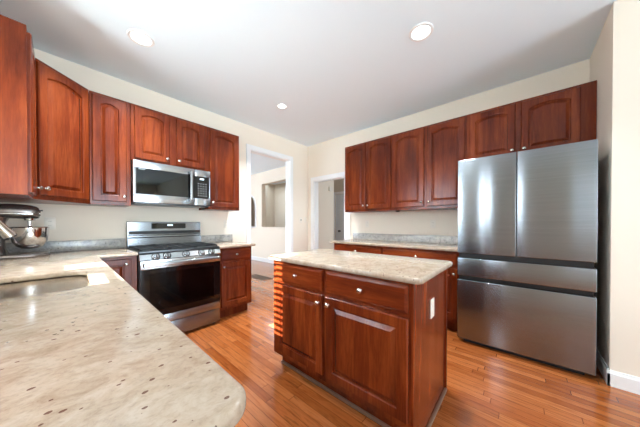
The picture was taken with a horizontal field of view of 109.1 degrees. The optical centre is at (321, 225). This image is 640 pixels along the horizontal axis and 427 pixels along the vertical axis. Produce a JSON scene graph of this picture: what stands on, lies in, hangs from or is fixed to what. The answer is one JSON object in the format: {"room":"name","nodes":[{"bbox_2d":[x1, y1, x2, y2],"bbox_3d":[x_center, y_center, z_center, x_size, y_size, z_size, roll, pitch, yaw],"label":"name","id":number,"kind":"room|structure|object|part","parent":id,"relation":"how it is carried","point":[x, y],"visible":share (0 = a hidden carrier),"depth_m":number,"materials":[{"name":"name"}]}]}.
{"room":"kitchen","nodes":[
{"label":"kitchen","id":0,"kind":"room"},
{"bbox_2d":[0,48,333,251],"bbox_3d":[-1.339,-0.236,3.626,0.120,2.780,4.830,0,1,41],"label":"wall","id":1,"kind":"structure","parent":0,"point":[73,222],"depth_m":2.93,"materials":[{"name":"beige paint"}]},
{"bbox_2d":[0,58,89,205],"bbox_3d":[-2.370,-0.728,1.890,0.610,1.061,0.622,0,1,41],"label":"upper cabinet","id":2,"kind":"object","parent":1,"relation":"attached to","point":[62,104],"visible":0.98,"depth_m":1.88,"materials":[{"name":"brown wood"}]},
{"bbox_3d":[-2.141,-0.735,1.909,0.020,1.002,0.390,0,0,-3],"label":"door","id":3,"kind":"part","parent":2,"relation":"part of","materials":[{"name":"brown wood"}]},
{"bbox_2d":[44,217,55,229],"bbox_3d":[-2.554,-0.018,2.144,0.009,0.114,0.070,0,1,41],"label":"wall outlet","id":4,"kind":"object","parent":1,"relation":"attached to","point":[50,222],"visible":0.9,"depth_m":2.14,"materials":[{"name":"beige plastic"}]},
{"bbox_2d":[6,238,124,252],"bbox_3d":[-2.488,0.200,2.212,0.020,0.104,0.894,0,1,41],"label":"backsplash","id":5,"kind":"structure","parent":1,"relation":"attached to","point":[72,245],"depth_m":2.25,"materials":[{"name":"stone"}]},
{"bbox_2d":[88,90,130,206],"bbox_3d":[-2.161,-0.732,2.321,0.358,1.061,0.297,0,1,41],"label":"upper cabinet","id":6,"kind":"object","parent":1,"relation":"attached to","point":[109,117],"visible":0.99,"depth_m":2.22,"materials":[{"name":"brown wood"}]},
{"bbox_2d":[130,103,207,170],"bbox_3d":[-1.808,-0.973,2.722,0.358,0.586,0.769,0,1,41],"label":"upper cabinet","id":7,"kind":"object","parent":1,"relation":"attached to","point":[155,136],"visible":0.98,"depth_m":2.57,"materials":[{"name":"brown wood"}]},
{"bbox_3d":[-1.834,-0.974,2.479,0.020,0.535,0.314,0,1,41],"label":"door","id":8,"kind":"part","parent":7,"relation":"part of","materials":[{"name":"brown wood"}]},
{"bbox_2d":[131,159,209,207],"bbox_3d":[-1.778,-0.451,2.697,0.441,0.444,0.762,0,1,41],"label":"microwave","id":9,"kind":"object","parent":7,"relation":"attached to","point":[152,184],"visible":0.96,"depth_m":2.53,"materials":[{"name":"silver metal"}]},
{"bbox_3d":[-1.528,-0.466,2.679,0.042,0.345,0.028,0,1,41],"label":"handle","id":10,"kind":"part","parent":9,"relation":"part of","materials":[{"name":"metal"}]},
{"bbox_3d":[-1.475,-0.463,2.806,0.041,0.262,0.165,0,1,41],"label":"control panel","id":11,"kind":"part","parent":9,"relation":"part of","materials":[{"name":"black"}]},
{"bbox_3d":[-1.469,-0.459,2.812,0.044,0.429,0.180,0,1,41],"label":"control frame","id":12,"kind":"part","parent":9,"relation":"part of","materials":[{"name":"metal"}]},
{"bbox_3d":[-1.581,-0.976,2.767,0.020,0.535,0.312,0,1,41],"label":"door","id":13,"kind":"part","parent":7,"relation":"part of","materials":[{"name":"brown wood"}]},
{"bbox_2d":[201,234,232,242],"bbox_3d":[-1.523,0.190,3.312,0.020,0.104,0.482,0,1,41],"label":"backsplash","id":14,"kind":"structure","parent":1,"relation":"attached to","point":[204,238],"depth_m":3.30,"materials":[{"name":"stone"}]},
{"bbox_2d":[199,127,238,210],"bbox_3d":[-1.411,-0.740,3.176,0.358,1.061,0.430,0,1,41],"label":"upper cabinet","id":15,"kind":"object","parent":1,"relation":"attached to","point":[223,147],"visible":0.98,"depth_m":3.06,"materials":[{"name":"brown wood"}]},
{"bbox_3d":[-1.307,-0.746,3.081,0.020,1.002,0.384,0,1,41],"label":"door","id":16,"kind":"part","parent":15,"relation":"part of","materials":[{"name":"brown wood"}]},
{"bbox_2d":[224,220,227,227],"bbox_3d":[-1.430,-0.025,3.426,0.009,0.114,0.070,0,1,41],"label":"wall outlet","id":17,"kind":"object","parent":1,"relation":"attached to","point":[225,221],"visible":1,"depth_m":3.42,"materials":[{"name":"beige plastic"}]},
{"bbox_2d":[246,144,292,252],"bbox_3d":[-0.922,-0.086,4.089,0.138,2.471,0.996,0,1,41],"label":"trim","id":18,"kind":"structure","parent":1,"relation":"attached to","point":[288,160],"depth_m":4.21,"materials":[{"name":"white"}]},
{"bbox_2d":[251,166,285,258],"bbox_3d":[-2.085,-0.267,7.401,5.980,2.780,0.140,0,1,41],"label":"wall","id":19,"kind":"structure","parent":0,"point":[269,241],"depth_m":7.05,"materials":[{"name":"beige paint"}]},
{"bbox_2d":[251,195,255,227],"bbox_3d":[-2.397,-0.492,7.672,0.970,1.115,0.180,0,1,41],"label":"trim","id":20,"kind":"structure","parent":19,"relation":"attached to","point":[251,195],"depth_m":7.31,"materials":[{"name":"white"}]},
{"bbox_2d":[251,256,273,263],"bbox_3d":[-2.135,1.063,7.353,5.980,0.120,0.015,0,1,41],"label":"baseboard","id":21,"kind":"structure","parent":19,"relation":"attached to","point":[252,257],"depth_m":7.07,"materials":[{"name":"white"}]},
{"bbox_2d":[251,183,285,226],"bbox_3d":[-1.508,-0.279,8.770,5.040,2.780,0.620,0,1,41],"label":"wall","id":22,"kind":"structure","parent":0,"point":[275,195],"depth_m":9.20,"materials":[{"name":"beige paint"}]},
{"bbox_2d":[0,0,616,184],"bbox_3d":[0.901,-1.680,3.863,15.320,0.100,8.160,0,1,41],"label":"ceiling","id":23,"kind":"structure","parent":0,"point":[339,68],"depth_m":2.08,"materials":[{"name":"white paint"}]},
{"bbox_2d":[127,29,154,46],"bbox_3d":[-1.550,-1.607,1.959,0.190,0.008,0.190,0,1,41],"label":"recessed light","id":24,"kind":"object","parent":23,"relation":"in","point":[139,37],"visible":1,"depth_m":1.95,"materials":[{"name":"white"}]},
{"bbox_2d":[277,103,286,108],"bbox_3d":[-0.533,-1.618,3.094,0.140,0.008,0.140,0,1,41],"label":"recessed light","id":25,"kind":"object","parent":23,"relation":"in","point":[280,105],"visible":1,"depth_m":3.09,"materials":[{"name":"white"}]},
{"bbox_2d":[409,22,433,41],"bbox_3d":[0.833,-1.609,1.900,0.190,0.008,0.190,0,1,41],"label":"recessed light","id":26,"kind":"object","parent":23,"relation":"in","point":[421,31],"visible":1,"depth_m":1.89,"materials":[{"name":"white"}]},
{"bbox_2d":[334,179,343,239],"bbox_3d":[1.196,-0.250,4.968,4.280,2.780,2.030,0,1,41],"label":"wall","id":27,"kind":"structure","parent":0,"point":[338,184],"depth_m":6.78,"materials":[{"name":"beige paint"}]},
{"bbox_2d":[334,191,343,240],"bbox_3d":[0.718,0.067,6.571,0.950,2.120,0.015,0,1,41],"label":"trim","id":28,"kind":"structure","parent":27,"relation":"attached to","point":[341,192],"depth_m":6.83,"materials":[{"name":"white paint"}]},
{"bbox_2d":[336,194,343,239],"bbox_3d":[0.727,0.102,6.582,0.800,2.040,0.106,0,1,41],"label":"door","id":29,"kind":"structure","parent":27,"relation":"in","point":[339,198],"depth_m":6.73,"materials":[{"name":"white wood"}]},
{"bbox_2d":[183,260,639,426],"bbox_3d":[0.903,1.190,3.887,15.320,0.080,8.160,0,1,41],"label":"floor","id":30,"kind":"structure","parent":0,"point":[487,387],"depth_m":1.62,"materials":[{"name":"brown wood"}]},
{"bbox_2d":[102,256,136,290],"bbox_3d":[-2.046,0.725,2.250,0.638,0.882,0.267,0,1,41],"label":"base cabinet","id":31,"kind":"object","parent":30,"relation":"on","point":[125,267],"visible":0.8,"depth_m":2.10,"materials":[{"name":"brown wood"}]},
{"bbox_3d":[-1.846,0.661,2.053,0.020,0.703,0.212,0,1,41],"label":"door","id":32,"kind":"part","parent":31,"relation":"part of","materials":[{"name":"brown wood"}]},
{"bbox_2d":[126,222,220,331],"bbox_3d":[-1.664,0.560,2.603,0.688,1.205,0.758,0,1,41],"label":"gas range","id":33,"kind":"object","parent":30,"relation":"on","point":[178,273],"visible":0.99,"depth_m":2.47,"materials":[{"name":"silver metal"}]},
{"bbox_2d":[137,254,138,292],"bbox_3d":[-1.678,0.700,2.617,0.550,0.865,0.758,0,1,41],"label":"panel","id":34,"kind":"object","parent":33,"relation":"in","point":[138,254],"depth_m":2.16,"materials":[{"name":"black"}]},
{"bbox_2d":[127,245,218,253],"bbox_3d":[-1.676,0.256,2.611,0.578,0.022,0.758,0,1,41],"label":"cooktop","id":35,"kind":"object","parent":33,"relation":"in","point":[140,249],"depth_m":2.42,"materials":[{"name":"grey metal"}]},
{"bbox_3d":[-1.457,0.655,2.422,0.037,0.472,0.750,0,1,41],"label":"oven door","id":36,"kind":"part","parent":33,"relation":"part of","materials":[{"name":"black glass"}]},
{"bbox_3d":[-1.457,0.378,2.420,0.040,0.083,0.750,0,1,41],"label":"rail","id":37,"kind":"part","parent":33,"relation":"part of","materials":[{"name":"metal"}]},
{"bbox_3d":[-1.454,0.301,2.417,0.046,0.064,0.758,0,1,41],"label":"control panel","id":38,"kind":"part","parent":33,"relation":"part of","materials":[{"name":"metal"}]},
{"bbox_3d":[-1.424,0.377,2.391,0.048,0.038,0.718,0,1,41],"label":"handle","id":39,"kind":"part","parent":33,"relation":"part of","materials":[{"name":"metal"}]},
{"bbox_3d":[-1.456,0.933,2.424,0.040,0.082,0.750,0,1,41],"label":"rail","id":40,"kind":"part","parent":33,"relation":"part of","materials":[{"name":"metal"}]},
{"bbox_3d":[-1.458,1.055,2.427,0.034,0.148,0.750,0,1,41],"label":"warming drawer","id":41,"kind":"part","parent":33,"relation":"part of","materials":[{"name":"metal"}]},
{"bbox_2d":[220,246,250,317],"bbox_3d":[-1.300,0.717,3.101,0.638,0.882,0.453,0,1,41],"label":"base cabinet","id":42,"kind":"object","parent":30,"relation":"on","point":[235,263],"visible":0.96,"depth_m":2.91,"materials":[{"name":"brown wood"}]},
{"bbox_2d":[210,241,255,248],"bbox_3d":[-1.287,0.259,3.104,0.648,0.030,0.483,0,1,41],"label":"countertop","id":43,"kind":"structure","parent":42,"relation":"on","point":[229,244],"depth_m":2.97,"materials":[{"name":"stone"}]},
{"bbox_3d":[-1.088,0.368,2.914,0.020,0.138,0.395,0,1,41],"label":"drawer","id":44,"kind":"part","parent":42,"relation":"part of","materials":[{"name":"brown wood"}]},
{"bbox_3d":[-1.088,0.733,2.917,0.020,0.543,0.395,0,1,41],"label":"door","id":45,"kind":"part","parent":42,"relation":"part of","materials":[{"name":"brown wood"}]},
{"bbox_2d":[251,274,271,280],"bbox_3d":[-1.368,1.140,5.028,0.640,0.004,0.260,0,1,41],"label":"floor vent","id":46,"kind":"object","parent":30,"relation":"in","point":[256,276],"visible":0.88,"depth_m":4.98,"materials":[{"name":"brown metal"}]},
{"bbox_2d":[334,243,381,253],"bbox_3d":[0.685,0.712,3.479,0.806,0.882,0.654,0,1,41],"label":"base cabinet","id":47,"kind":"object","parent":30,"relation":"on","point":[337,246],"visible":0.16,"depth_m":3.22,"materials":[{"name":"brown wood"}]},
{"bbox_2d":[274,260,446,426],"bbox_3d":[0.237,0.727,1.743,1.163,0.882,0.692,0,1,41],"label":"kitchen island","id":48,"kind":"object","parent":30,"relation":"on","point":[378,346],"visible":0.98,"depth_m":1.37,"materials":[{"name":"brown wood"}]},
{"bbox_3d":[-0.180,0.374,1.697,0.503,0.146,0.020,0,1,41],"label":"drawer","id":49,"kind":"part","parent":48,"relation":"part of","materials":[{"name":"brown wood"}]},
{"bbox_3d":[-0.180,0.739,1.700,0.503,0.540,0.020,0,1,41],"label":"door","id":50,"kind":"part","parent":48,"relation":"part of","materials":[{"name":"brown wood"}]},
{"bbox_3d":[0.086,1.160,1.572,1.125,0.020,0.016,0,1,41],"label":"shoe molding","id":51,"kind":"part","parent":48,"relation":"part of","materials":[{"name":"brown wood"}]},
{"bbox_2d":[269,249,452,284],"bbox_3d":[0.241,0.267,1.754,1.240,0.034,0.697,0,1,41],"label":"island countertop","id":52,"kind":"structure","parent":48,"relation":"on","point":[411,270],"depth_m":1.51,"materials":[{"name":"stone"}]},
{"bbox_3d":[0.236,0.377,1.332,0.544,0.146,0.020,0,1,41],"label":"drawer","id":53,"kind":"part","parent":48,"relation":"part of","materials":[{"name":"brown wood"}]},
{"bbox_3d":[0.236,0.742,1.335,0.544,0.540,0.020,0,1,41],"label":"door","id":54,"kind":"part","parent":48,"relation":"part of","materials":[{"name":"brown wood"}]},
{"bbox_3d":[0.666,0.730,1.387,0.012,0.882,0.625,0,1,41],"label":"panel","id":55,"kind":"part","parent":48,"relation":"part of","materials":[{"name":"brown wood"}]},
{"bbox_2d":[430,297,433,318],"bbox_3d":[0.671,0.499,1.377,0.006,0.114,0.070,0,1,41],"label":"outlet","id":56,"kind":"object","parent":48,"relation":"attached to","point":[431,298],"depth_m":1.36,"materials":[{"name":"beige plastic"}]},
{"bbox_3d":[0.697,1.161,1.401,0.018,0.020,0.569,0,1,41],"label":"shoe molding","id":57,"kind":"part","parent":48,"relation":"part of","materials":[{"name":"brown wood"}]},
{"bbox_3d":[0.880,0.728,1.627,0.032,0.882,0.018,0,1,41],"label":"corner post","id":58,"kind":"part","parent":48,"relation":"part of","materials":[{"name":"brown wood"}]},
{"bbox_2d":[382,246,458,330],"bbox_3d":[1.319,0.716,2.923,0.878,0.882,0.654,0,1,41],"label":"base cabinet","id":59,"kind":"object","parent":30,"relation":"on","point":[452,272],"visible":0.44,"depth_m":2.48,"materials":[{"name":"brown wood"}]},
{"bbox_2d":[330,239,457,251],"bbox_3d":[1.001,0.256,3.199,1.730,0.030,0.648,0,1,41],"label":"countertop","id":60,"kind":"structure","parent":59,"relation":"on","point":[399,244],"depth_m":2.94,"materials":[{"name":"stone"}]},
{"bbox_3d":[1.128,0.368,2.703,0.852,0.138,0.020,0,1,41],"label":"drawer","id":61,"kind":"part","parent":59,"relation":"part of","materials":[{"name":"brown wood"}]},
{"bbox_3d":[1.290,0.734,2.565,0.422,0.543,0.020,0,1,41],"label":"door","id":62,"kind":"part","parent":59,"relation":"part of","materials":[{"name":"brown wood"}]},
{"bbox_2d":[457,139,597,375],"bbox_3d":[1.948,0.259,2.261,0.903,1.807,0.734,0,1,41],"label":"refrigerator","id":63,"kind":"object","parent":30,"relation":"on","point":[527,280],"visible":1,"depth_m":1.92,"materials":[{"name":"grey metal"}]},
{"bbox_3d":[1.556,-0.185,2.158,0.444,0.917,0.068,0,1,41],"label":"door","id":64,"kind":"part","parent":63,"relation":"part of","materials":[{"name":"metal"}]},
{"bbox_3d":[1.741,1.147,2.032,0.803,0.024,0.015,0,1,41],"label":"kick plate","id":65,"kind":"part","parent":63,"relation":"part of","materials":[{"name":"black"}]},
{"bbox_3d":[1.729,0.828,2.015,0.903,0.582,0.068,0,1,41],"label":"drawer","id":66,"kind":"part","parent":63,"relation":"part of","materials":[{"name":"metal"}]},
{"bbox_3d":[1.728,0.410,2.012,0.903,0.174,0.068,0,1,41],"label":"drawer","id":67,"kind":"part","parent":63,"relation":"part of","materials":[{"name":"metal"}]},
{"bbox_3d":[1.897,-0.182,1.859,0.453,0.917,0.068,0,1,41],"label":"door","id":68,"kind":"part","parent":63,"relation":"part of","materials":[{"name":"metal"}]},
{"bbox_3d":[-0.664,0.739,0.423,0.830,0.882,0.647,0,1,41],"label":"base cabinet","id":69,"kind":"object","parent":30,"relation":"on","visible":0},
{"bbox_2d":[0,248,245,426],"bbox_3d":[-1.363,0.275,1.211,3.030,0.030,0.916,0,1,41],"label":"countertop","id":70,"kind":"structure","parent":69,"relation":"on","point":[97,354],"depth_m":0.44,"materials":[{"name":"stone"}]},
{"bbox_2d":[0,220,16,239],"bbox_3d":[-1.430,0.064,0.900,0.117,0.396,0.316,0,0,16],"label":"kitchen faucet","id":71,"kind":"object","parent":70,"relation":"on","point":[6,232],"visible":1,"depth_m":1.02,"materials":[{"name":"silver metal"}]},
{"bbox_2d":[0,204,49,259],"bbox_3d":[-2.406,0.043,1.805,0.212,0.426,0.331,0,1,41],"label":"stand mixer","id":72,"kind":"object","parent":70,"relation":"on","point":[28,237],"visible":0.92,"depth_m":1.78,"materials":[{"name":"grey paint"}]},
{"bbox_2d":[6,227,49,248],"bbox_3d":[-2.377,0.100,1.839,0.212,0.175,0.242,0,1,41],"label":"mixing bowl","id":73,"kind":"object","parent":72,"relation":"on","point":[27,237],"depth_m":1.80,"materials":[{"name":"silver metal"}]},
{"bbox_2d":[0,275,90,299],"bbox_3d":[-1.337,0.397,1.003,0.580,0.206,0.480,0,1,41],"label":"sink","id":74,"kind":"object","parent":70,"relation":"in","point":[41,286],"visible":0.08,"depth_m":1.09,"materials":[{"name":"metal"}]},
{"bbox_2d":[308,59,589,249],"bbox_3d":[1.250,-0.237,3.490,3.950,2.780,0.120,0,1,41],"label":"wall","id":75,"kind":"structure","parent":0,"point":[327,157],"depth_m":3.26,"materials":[{"name":"beige paint"}]},
{"bbox_2d":[311,172,349,249],"bbox_3d":[0.191,0.086,4.410,0.961,2.120,0.138,0,1,41],"label":"trim","id":76,"kind":"structure","parent":75,"relation":"attached to","point":[315,180],"depth_m":4.62,"materials":[{"name":"white paint"}]},
{"bbox_2d":[345,135,395,212],"bbox_3d":[0.779,-0.745,3.576,0.799,1.061,0.364,0,1,41],"label":"upper cabinet","id":77,"kind":"object","parent":75,"relation":"attached to","point":[368,165],"visible":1,"depth_m":3.43,"materials":[{"name":"brown wood"}]},
{"bbox_3d":[0.531,-0.752,3.602,0.374,1.002,0.020,0,1,41],"label":"door","id":78,"kind":"part","parent":77,"relation":"part of","materials":[{"name":"brown wood"}]},
{"bbox_3d":[0.835,-0.750,3.336,0.385,1.002,0.020,0,1,41],"label":"door","id":79,"kind":"part","parent":77,"relation":"part of","materials":[{"name":"brown wood"}]},
{"bbox_2d":[353,233,457,243],"bbox_3d":[1.209,0.187,3.436,1.730,0.104,0.020,0,1,41],"label":"backsplash","id":80,"kind":"structure","parent":75,"relation":"attached to","point":[368,236],"depth_m":3.35,"materials":[{"name":"stone"}]},
{"bbox_2d":[392,115,466,210],"bbox_3d":[1.420,-0.741,3.013,0.905,1.061,0.364,0,1,41],"label":"upper cabinet","id":81,"kind":"object","parent":75,"relation":"attached to","point":[425,159],"visible":0.98,"depth_m":2.87,"materials":[{"name":"brown wood"}]},
{"bbox_3d":[1.154,-0.748,3.056,0.431,1.002,0.020,0,1,41],"label":"door","id":82,"kind":"part","parent":81,"relation":"part of","materials":[{"name":"brown wood"}]},
{"bbox_3d":[1.497,-0.745,2.755,0.414,1.002,0.020,0,1,41],"label":"door","id":83,"kind":"part","parent":81,"relation":"part of","materials":[{"name":"brown wood"}]},
{"bbox_2d":[467,80,596,159],"bbox_3d":[2.122,-0.968,2.396,0.960,0.598,0.364,0,1,41],"label":"upper cabinet","id":84,"kind":"object","parent":75,"relation":"attached to","point":[567,115],"visible":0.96,"depth_m":2.22,"materials":[{"name":"brown wood"}]},
{"bbox_3d":[1.832,-0.982,2.459,0.402,0.525,0.020,0,1,41],"label":"door","id":85,"kind":"part","parent":84,"relation":"part of","materials":[{"name":"brown wood"}]},
{"bbox_3d":[2.166,-0.979,2.166,0.401,0.525,0.020,0,1,41],"label":"door","id":86,"kind":"part","parent":84,"relation":"part of","materials":[{"name":"brown wood"}]},
{"bbox_2d":[590,0,639,376],"bbox_3d":[4.299,-0.212,0.233,5.168,2.780,0.755,0,1,41],"label":"wall","id":87,"kind":"structure","parent":0,"point":[615,56],"depth_m":1.63,"materials":[{"name":"beige paint"}]},
{"bbox_2d":[596,348,609,385],"bbox_3d":[2.348,1.107,1.947,0.014,0.115,0.768,0,1,41],"label":"baseboard","id":88,"kind":"structure","parent":87,"relation":"attached to","point":[601,364],"depth_m":1.78,"materials":[{"name":"white"}]},
{"bbox_2d":[607,369,639,394],"bbox_3d":[4.041,1.123,-0.040,5.182,0.115,0.014,0,1,41],"label":"baseboard","id":89,"kind":"structure","parent":87,"relation":"attached to","point":[619,380],"depth_m":1.61,"materials":[{"name":"white wood"}]},
{"bbox_3d":[0.536,-0.198,-1.151,9.240,2.780,0.120,0,1,41],"label":"wall","id":90,"kind":"structure","parent":0,"visible":0},
{"bbox_2d":[0,14,42,198],"bbox_3d":[-2.087,-0.731,1.466,0.371,1.073,0.358,0,1,41],"label":"upper cabinet","id":91,"kind":"object","parent":90,"relation":"attached to","point":[18,135],"visible":1,"depth_m":1.42,"materials":[{"name":"brown wood"}]},
{"bbox_3d":[-1.994,-0.721,1.572,0.354,1.015,0.020,0,1,41],"label":"door","id":92,"kind":"part","parent":91,"relation":"part of","materials":[{"name":"brown wood"}]}
]}

